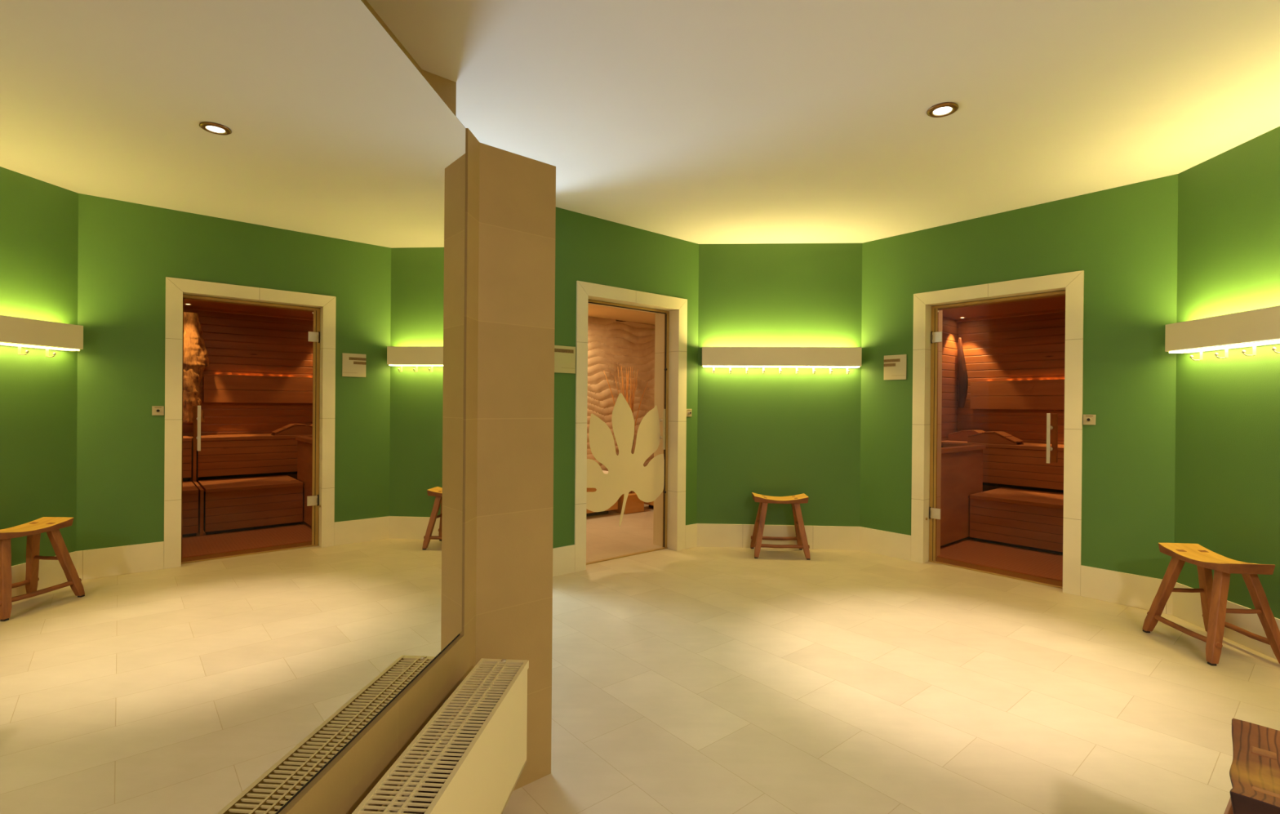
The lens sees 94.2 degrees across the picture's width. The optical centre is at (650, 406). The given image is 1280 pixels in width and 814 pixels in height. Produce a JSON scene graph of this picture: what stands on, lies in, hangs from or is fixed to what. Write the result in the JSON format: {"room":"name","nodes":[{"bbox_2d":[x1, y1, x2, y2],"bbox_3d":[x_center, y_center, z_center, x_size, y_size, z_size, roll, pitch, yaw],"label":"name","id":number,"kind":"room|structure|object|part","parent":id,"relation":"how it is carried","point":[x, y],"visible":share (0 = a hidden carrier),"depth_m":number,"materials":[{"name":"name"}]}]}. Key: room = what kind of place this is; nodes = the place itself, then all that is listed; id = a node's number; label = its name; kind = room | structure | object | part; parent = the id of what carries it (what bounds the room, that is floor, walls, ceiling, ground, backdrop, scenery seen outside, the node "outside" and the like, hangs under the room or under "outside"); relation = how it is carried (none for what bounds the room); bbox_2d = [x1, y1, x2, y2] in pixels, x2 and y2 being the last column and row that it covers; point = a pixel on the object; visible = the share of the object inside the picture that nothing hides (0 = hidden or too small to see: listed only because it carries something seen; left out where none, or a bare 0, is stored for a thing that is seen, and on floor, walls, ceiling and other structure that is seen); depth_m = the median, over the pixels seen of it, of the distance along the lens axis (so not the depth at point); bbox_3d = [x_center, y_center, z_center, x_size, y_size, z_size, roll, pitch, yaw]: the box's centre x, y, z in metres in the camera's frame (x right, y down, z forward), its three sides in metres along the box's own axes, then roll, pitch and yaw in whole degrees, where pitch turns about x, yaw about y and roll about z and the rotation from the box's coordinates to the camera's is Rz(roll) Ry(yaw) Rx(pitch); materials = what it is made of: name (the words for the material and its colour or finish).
{"room":"spa sauna lobby","nodes":[
{"label":"spa sauna lobby","id":0,"kind":"room"},
{"bbox_2d":[361,0,456,115],"bbox_3d":[-1.340,-0.108,0.996,0.696,2.669,4.200,0,0,4],"label":"wall","id":1,"kind":"structure","parent":0,"point":[446,89],"depth_m":2.58,"materials":[{"name":"beige paint"}]},
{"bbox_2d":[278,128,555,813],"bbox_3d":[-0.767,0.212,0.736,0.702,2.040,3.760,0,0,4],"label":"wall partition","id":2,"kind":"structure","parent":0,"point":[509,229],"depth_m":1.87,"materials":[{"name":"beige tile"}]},
{"bbox_2d":[0,0,465,813],"bbox_3d":[-0.614,-0.076,0.702,0.013,1.445,2.016,0,0,4],"label":"wall mirror","id":3,"kind":"object","parent":2,"relation":"attached to","point":[232,232],"visible":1,"depth_m":0.82,"materials":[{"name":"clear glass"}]},
{"bbox_2d":[275,633,459,813],"bbox_3d":[-0.621,-0.071,0.702,0.001,1.471,2.052,0,0,4],"label":"trim","id":4,"kind":"structure","parent":2,"relation":"attached to","point":[426,666],"depth_m":1.20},
{"bbox_2d":[351,657,528,813],"bbox_3d":[-0.496,0.876,1.048,0.190,0.294,1.360,0,0,4],"label":"panel radiator","id":5,"kind":"object","parent":2,"relation":"attached to","point":[475,762],"visible":1,"depth_m":1.37,"materials":[{"name":"metal"}]},
{"bbox_3d":[-0.534,0.903,1.050,0.006,0.241,1.348,0,0,4],"label":"panel","id":6,"kind":"part","parent":5,"relation":"part of","materials":[{"name":"metal"}]},
{"bbox_3d":[-0.410,0.890,1.042,0.014,0.269,1.348,0,0,4],"label":"panel","id":7,"kind":"part","parent":5,"relation":"part of","materials":[{"name":"metal"}]},
{"bbox_3d":[-0.426,0.881,1.723,0.128,0.283,0.003,0,0,4],"label":"panel","id":8,"kind":"part","parent":5,"relation":"part of","materials":[{"name":"metal"}]},
{"bbox_2d":[586,315,654,471],"bbox_3d":[-0.973,0.049,6.891,2.788,2.395,0.108,0,0,-41],"label":"wall","id":9,"kind":"structure","parent":0,"point":[612,344],"depth_m":7.32,"materials":[{"name":"stone"}]},
{"bbox_2d":[587,303,655,324],"bbox_3d":[-0.436,-1.123,6.286,2.950,0.110,2.100,0,0,-41],"label":"ceiling","id":10,"kind":"structure","parent":0,"point":[597,311],"depth_m":6.88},
{"bbox_2d":[552,207,698,547],"bbox_3d":[-0.344,-0.108,4.795,1.740,2.669,0.300,0,0,-41],"label":"wall","id":11,"kind":"structure","parent":0,"point":[588,249],"depth_m":4.56,"materials":[{"name":"green paint"}]},
{"bbox_2d":[554,345,575,373],"bbox_3d":[-0.634,-0.347,4.339,0.196,0.197,0.011,0,0,-41],"label":"wall plaque","id":12,"kind":"object","parent":11,"relation":"attached to","point":[564,356],"visible":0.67,"depth_m":4.34,"materials":[{"name":"plastic"}]},
{"bbox_2d":[552,523,697,576],"bbox_3d":[-0.249,1.125,4.682,1.730,0.204,0.013,0,0,-41],"label":"baseboard","id":13,"kind":"structure","parent":11,"relation":"attached to","point":[563,557],"depth_m":4.37,"materials":[{"name":"beige tile"}]},
{"bbox_2d":[574,280,687,572],"bbox_3d":[-0.223,0.146,4.892,1.134,2.162,0.311,0,0,-41],"label":"door","id":14,"kind":"structure","parent":11,"relation":"in","point":[662,432],"depth_m":4.96,"materials":[{"name":"beige glass"}]},
{"bbox_3d":[0.114,0.190,5.087,0.021,0.348,0.015,0,0,-41],"label":"handle","id":15,"kind":"part","parent":14,"relation":"part of","materials":[{"name":"metal"}]},
{"bbox_2d":[686,408,691,416],"bbox_3d":[0.337,0.051,5.163,0.068,0.068,0.028,0,0,-41],"label":"switch","id":16,"kind":"object","parent":11,"relation":"attached to","point":[688,411],"visible":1,"depth_m":5.16,"materials":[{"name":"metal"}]},
{"bbox_2d":[696,243,862,526],"bbox_3d":[1.130,-0.097,5.359,1.417,2.669,0.300,0,0,3],"label":"wall","id":17,"kind":"structure","parent":0,"point":[771,433],"depth_m":5.21,"materials":[{"name":"green paint"}]},
{"bbox_2d":[697,523,859,550],"bbox_3d":[1.111,1.136,5.206,1.417,0.204,0.012,0,0,3],"label":"baseboard","id":18,"kind":"structure","parent":17,"relation":"attached to","point":[708,535],"depth_m":5.20,"materials":[{"name":"beige tile"}]},
{"bbox_2d":[702,346,862,373],"bbox_3d":[1.123,-0.401,5.151,1.354,0.228,0.113,0,0,3],"label":"lamp","id":19,"kind":"object","parent":17,"relation":"attached to","point":[712,357],"visible":1,"depth_m":5.10,"materials":[{"name":"beige paint"}]},
{"bbox_2d":[702,365,859,368],"bbox_3d":[1.122,-0.347,5.143,1.330,0.006,0.070,0,0,3],"label":"diffuser","id":20,"kind":"object","parent":19,"relation":"attached to","point":[730,366],"depth_m":5.14,"materials":[{"name":"white plastic"}]},
{"bbox_3d":[1.125,-0.346,5.202,1.330,0.008,0.011,0,0,3],"label":"hook rail","id":21,"kind":"part","parent":19,"relation":"part of","materials":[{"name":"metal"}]},
{"bbox_2d":[366,0,1279,244],"bbox_3d":[0.201,-1.485,3.491,10.000,0.100,13.000,0,0,3],"label":"ceiling","id":22,"kind":"structure","parent":0,"point":[699,122],"depth_m":2.74,"materials":[{"name":"paint"}]},
{"bbox_2d":[926,102,958,117],"bbox_3d":[1.396,-1.417,2.842,0.138,0.010,0.138,0,0,3],"label":"recessed light","id":23,"kind":"object","parent":22,"relation":"in","point":[943,109],"visible":1,"depth_m":2.83,"materials":[{"name":"metal"}]},
{"bbox_2d":[502,503,1279,813],"bbox_3d":[0.178,1.274,3.498,10.000,0.118,13.000,0,0,3],"label":"floor","id":24,"kind":"structure","parent":0,"point":[695,680],"depth_m":2.61,"materials":[{"name":"tile"}]},
{"bbox_2d":[586,470,617,516],"bbox_3d":[-1.175,0.978,6.371,1.740,0.475,0.480,0,0,-41],"label":"bench","id":25,"kind":"object","parent":24,"relation":"on","point":[615,506],"visible":0.09,"depth_m":6.70,"materials":[{"name":"brown wood"}]},
{"bbox_2d":[610,491,644,514],"bbox_3d":[-0.279,1.114,6.969,0.280,0.215,0.300,0,0,-41],"label":"plinth","id":26,"kind":"object","parent":24,"relation":"on","point":[633,504],"visible":0.51,"depth_m":6.84,"materials":[{"name":"brown wood"}]},
{"bbox_2d":[603,365,648,493],"bbox_3d":[-0.290,0.261,6.939,0.632,1.492,0.150,0,0,-41],"label":"vase","id":27,"kind":"object","parent":26,"relation":"on","point":[627,378],"visible":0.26,"depth_m":6.93,"materials":[{"name":"ceramic"}]},
{"bbox_2d":[644,501,653,507],"bbox_3d":[0.494,0.991,6.874,0.530,0.475,1.350,0,0,-41],"label":"bench","id":28,"kind":"object","parent":24,"relation":"on","point":[651,504],"visible":0.02,"depth_m":7.11,"materials":[{"name":"brown wood"}]},
{"bbox_2d":[750,492,810,559],"bbox_3d":[1.085,0.988,5.013,0.449,0.500,0.368,0,0,4],"label":"wooden stool","id":29,"kind":"object","parent":24,"relation":"on","point":[795,500],"visible":1,"depth_m":4.91,"materials":[{"name":"wood"}]},
{"bbox_3d":[0.927,0.991,5.134,0.060,0.471,0.185,0,0,-32],"label":"leg","id":30,"kind":"part","parent":29,"relation":"part of","materials":[{"name":"brown wood"}]},
{"bbox_3d":[0.912,0.991,4.915,0.060,0.471,0.184,1,0,41],"label":"leg","id":31,"kind":"part","parent":29,"relation":"part of","materials":[{"name":"brown wood"}]},
{"bbox_3d":[1.087,0.769,5.011,0.446,0.062,0.220,0,0,4],"label":"seat","id":32,"kind":"part","parent":29,"relation":"part of","materials":[{"name":"wood"}]},
{"bbox_3d":[1.258,0.993,5.111,0.061,0.471,0.186,1,0,40],"label":"leg","id":33,"kind":"part","parent":29,"relation":"part of","materials":[{"name":"brown wood"}]},
{"bbox_3d":[1.243,0.994,4.891,0.060,0.471,0.184,0,0,-32],"label":"leg","id":34,"kind":"part","parent":29,"relation":"part of","materials":[{"name":"brown wood"}]},
{"bbox_2d":[940,442,985,546],"bbox_3d":[2.627,0.795,5.658,0.983,0.872,0.681,0,0,-41],"label":"bench","id":35,"kind":"object","parent":24,"relation":"on","point":[962,464],"visible":0.16,"depth_m":5.37,"materials":[{"name":"wood"}]},
{"bbox_2d":[969,487,1063,555],"bbox_3d":[3.495,1.027,5.449,0.782,0.425,0.783,0,0,-41],"label":"bench","id":36,"kind":"object","parent":24,"relation":"on","point":[1033,520],"visible":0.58,"depth_m":5.23,"materials":[{"name":"brown wood"}]},
{"bbox_3d":[3.517,1.045,5.467,0.720,0.389,0.763,0,0,-41],"label":"support frame","id":37,"kind":"part","parent":36,"relation":"part of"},
{"bbox_2d":[1142,542,1279,666],"bbox_3d":[2.922,1.008,3.094,0.368,0.500,0.451,0,0,4],"label":"wooden stool","id":38,"kind":"object","parent":24,"relation":"on","point":[1213,591],"visible":1,"depth_m":2.97,"materials":[{"name":"wood"}]},
{"bbox_3d":[2.825,1.011,3.266,0.184,0.471,0.061,1,0,39],"label":"leg","id":39,"kind":"part","parent":38,"relation":"part of","materials":[{"name":"brown wood"}]},
{"bbox_3d":[3.045,1.013,3.251,0.186,0.471,0.060,0,0,-30],"label":"leg","id":40,"kind":"part","parent":38,"relation":"part of","materials":[{"name":"brown wood"}]},
{"bbox_3d":[2.924,0.789,3.093,0.217,0.063,0.444,0,0,4],"label":"seat","id":41,"kind":"part","parent":38,"relation":"part of","materials":[{"name":"brown wood"}]},
{"bbox_3d":[2.801,1.011,2.936,0.184,0.471,0.060,0,0,-31],"label":"leg","id":42,"kind":"part","parent":38,"relation":"part of","materials":[{"name":"brown wood"}]},
{"bbox_3d":[3.020,1.013,2.921,0.184,0.471,0.060,1,0,41],"label":"leg","id":43,"kind":"part","parent":38,"relation":"part of","materials":[{"name":"brown wood"}]},
{"bbox_2d":[1223,718,1279,813],"bbox_3d":[1.339,0.999,1.221,0.368,0.500,0.394,1,0,45],"label":"wooden stool","id":44,"kind":"object","parent":24,"relation":"on","point":[1255,768],"visible":1,"depth_m":1.28,"materials":[{"name":"wood"}]},
{"bbox_3d":[1.358,1.004,1.394,0.060,0.469,0.187,0,0,-8],"label":"leg","id":45,"kind":"part","parent":44,"relation":"part of","materials":[{"name":"brown wood"}]},
{"bbox_3d":[1.166,1.003,1.201,0.185,0.469,0.060,1,0,8],"label":"leg","id":46,"kind":"part","parent":44,"relation":"part of","materials":[{"name":"brown wood"}]},
{"bbox_2d":[941,316,958,440],"bbox_3d":[3.542,0.125,5.284,2.150,2.266,2.500,0,0,-41],"label":"wall","id":47,"kind":"structure","parent":0,"point":[949,326],"depth_m":6.77,"materials":[{"name":"brown wood"}]},
{"bbox_2d":[957,337,968,408],"bbox_3d":[3.552,-0.391,6.767,0.053,0.800,0.120,0,0,-41],"label":"driftwood","id":48,"kind":"object","parent":47,"relation":"attached to","point":[962,375],"visible":1,"depth_m":6.76,"materials":[{"name":"brown wood"}]},
{"bbox_2d":[942,296,1065,319],"bbox_3d":[3.563,-1.028,5.291,2.180,0.040,2.500,0,0,-41],"label":"ceiling","id":49,"kind":"structure","parent":0,"point":[1055,303],"depth_m":6.10,"materials":[{"name":"brown wood"}]},
{"bbox_2d":[956,311,1065,493],"bbox_3d":[4.369,0.130,5.994,0.032,2.266,2.440,0,0,-41],"label":"wall","id":50,"kind":"structure","parent":0,"point":[1030,347],"depth_m":6.46,"materials":[{"name":"brown wood"}]},
{"bbox_2d":[941,440,1063,493],"bbox_3d":[3.809,0.599,6.155,0.588,0.433,1.453,0,0,-41],"label":"bench","id":51,"kind":"object","parent":50,"relation":"attached to","point":[1022,466],"visible":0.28,"depth_m":5.89,"materials":[{"name":"brown wood"}]},
{"bbox_2d":[947,429,985,440],"bbox_3d":[3.588,0.316,6.597,0.230,0.125,0.469,0,0,-41],"label":"headrest cover","id":52,"kind":"object","parent":51,"relation":"on","point":[960,435],"visible":0.58,"depth_m":6.60,"materials":[{"name":"brown wood"}]},
{"bbox_3d":[3.515,0.322,6.535,0.020,0.112,0.469,0,0,-41],"label":"panel","id":53,"kind":"part","parent":52,"relation":"part of","materials":[{"name":"brown wood"}]},
{"bbox_2d":[967,431,1023,444],"bbox_3d":[3.596,0.317,6.203,0.230,0.125,0.469,0,0,-41],"label":"headrest cover","id":54,"kind":"object","parent":51,"relation":"on","point":[993,437],"visible":1,"depth_m":6.13,"materials":[{"name":"brown wood"}]},
{"bbox_3d":[3.831,0.617,6.174,0.526,0.397,1.433,0,0,-41],"label":"support frame","id":55,"kind":"part","parent":51,"relation":"part of","materials":[{"name":"brown wood"}]},
{"bbox_2d":[955,308,1065,322],"bbox_3d":[4.344,-0.989,5.962,0.061,0.028,2.440,0,0,-41],"label":"trim","id":56,"kind":"structure","parent":50,"relation":"attached to","point":[1060,310],"depth_m":6.42,"materials":[{"name":"brown wood"}]},
{"bbox_2d":[969,378,1064,409],"bbox_3d":[4.046,-0.130,6.307,0.054,0.312,1.220,0,0,-41],"label":"panel","id":57,"kind":"object","parent":50,"relation":"attached to","point":[1035,394],"visible":0.6,"depth_m":6.39,"materials":[{"name":"brown wood"}]},
{"bbox_2d":[859,173,1177,578],"bbox_3d":[2.618,-0.083,4.481,0.300,2.669,2.073,0,0,-41],"label":"wall","id":58,"kind":"structure","parent":0,"point":[1123,239],"depth_m":3.90,"materials":[{"name":"green paint"}]},
{"bbox_2d":[883,354,906,379],"bbox_3d":[2.029,-0.329,4.932,0.011,0.205,0.194,0,0,-41],"label":"wall plaque","id":59,"kind":"object","parent":58,"relation":"attached to","point":[895,366],"visible":1,"depth_m":4.93,"materials":[{"name":"plastic"}]},
{"bbox_2d":[911,270,1084,595],"bbox_3d":[2.609,0.171,4.480,0.311,2.162,1.144,0,0,-41],"label":"door frame","id":60,"kind":"structure","parent":58,"relation":"in","point":[928,307],"depth_m":4.51,"materials":[{"name":"beige stone"}]},
{"bbox_3d":[2.771,0.217,4.140,0.015,0.349,0.021,0,0,-41],"label":"handle","id":61,"kind":"part","parent":60,"relation":"part of","materials":[{"name":"metal"}]},
{"bbox_3d":[2.844,0.218,4.183,0.018,0.344,0.034,0,0,-41],"label":"handle","id":62,"kind":"part","parent":60,"relation":"part of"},
{"bbox_2d":[859,526,1172,614],"bbox_3d":[2.489,1.149,4.383,0.013,0.204,2.073,0,0,-41],"label":"baseboard","id":63,"kind":"structure","parent":58,"relation":"attached to","point":[1134,590],"depth_m":3.86,"materials":[{"name":"beige tile"}]},
{"bbox_2d":[1083,414,1095,425],"bbox_3d":[2.887,0.084,3.913,0.028,0.068,0.068,0,0,-41],"label":"switch","id":64,"kind":"object","parent":58,"relation":"attached to","point":[1087,419],"visible":1,"depth_m":3.91,"materials":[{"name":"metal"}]},
{"bbox_2d":[1174,126,1279,618],"bbox_3d":[3.131,-0.070,0.846,0.200,2.669,5.500,0,0,3],"label":"wall","id":65,"kind":"structure","parent":0,"point":[1227,472],"depth_m":3.23,"materials":[{"name":"green paint"}]},
{"bbox_2d":[1164,305,1279,360],"bbox_3d":[3.081,-0.375,2.789,0.113,0.228,1.500,0,0,3],"label":"lamp","id":66,"kind":"object","parent":65,"relation":"attached to","point":[1260,324],"visible":1,"depth_m":3.15,"materials":[{"name":"beige paint"}]},
{"bbox_2d":[1168,339,1279,353],"bbox_3d":[3.073,-0.321,2.790,0.070,0.006,1.476,0,0,3],"label":"diffuser","id":67,"kind":"object","parent":66,"relation":"attached to","point":[1177,349],"depth_m":3.20,"materials":[{"name":"white plastic"}]},
{"bbox_3d":[3.131,-0.320,2.787,0.011,0.008,1.476,0,0,3],"label":"hook rail","id":68,"kind":"part","parent":66,"relation":"part of","materials":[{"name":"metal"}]},
{"bbox_2d":[1172,582,1279,659],"bbox_3d":[3.017,1.162,0.905,0.012,0.204,5.400,0,0,3],"label":"baseboard","id":69,"kind":"structure","parent":65,"relation":"attached to","point":[1187,606],"depth_m":3.21,"materials":[{"name":"beige tile"}]}
]}

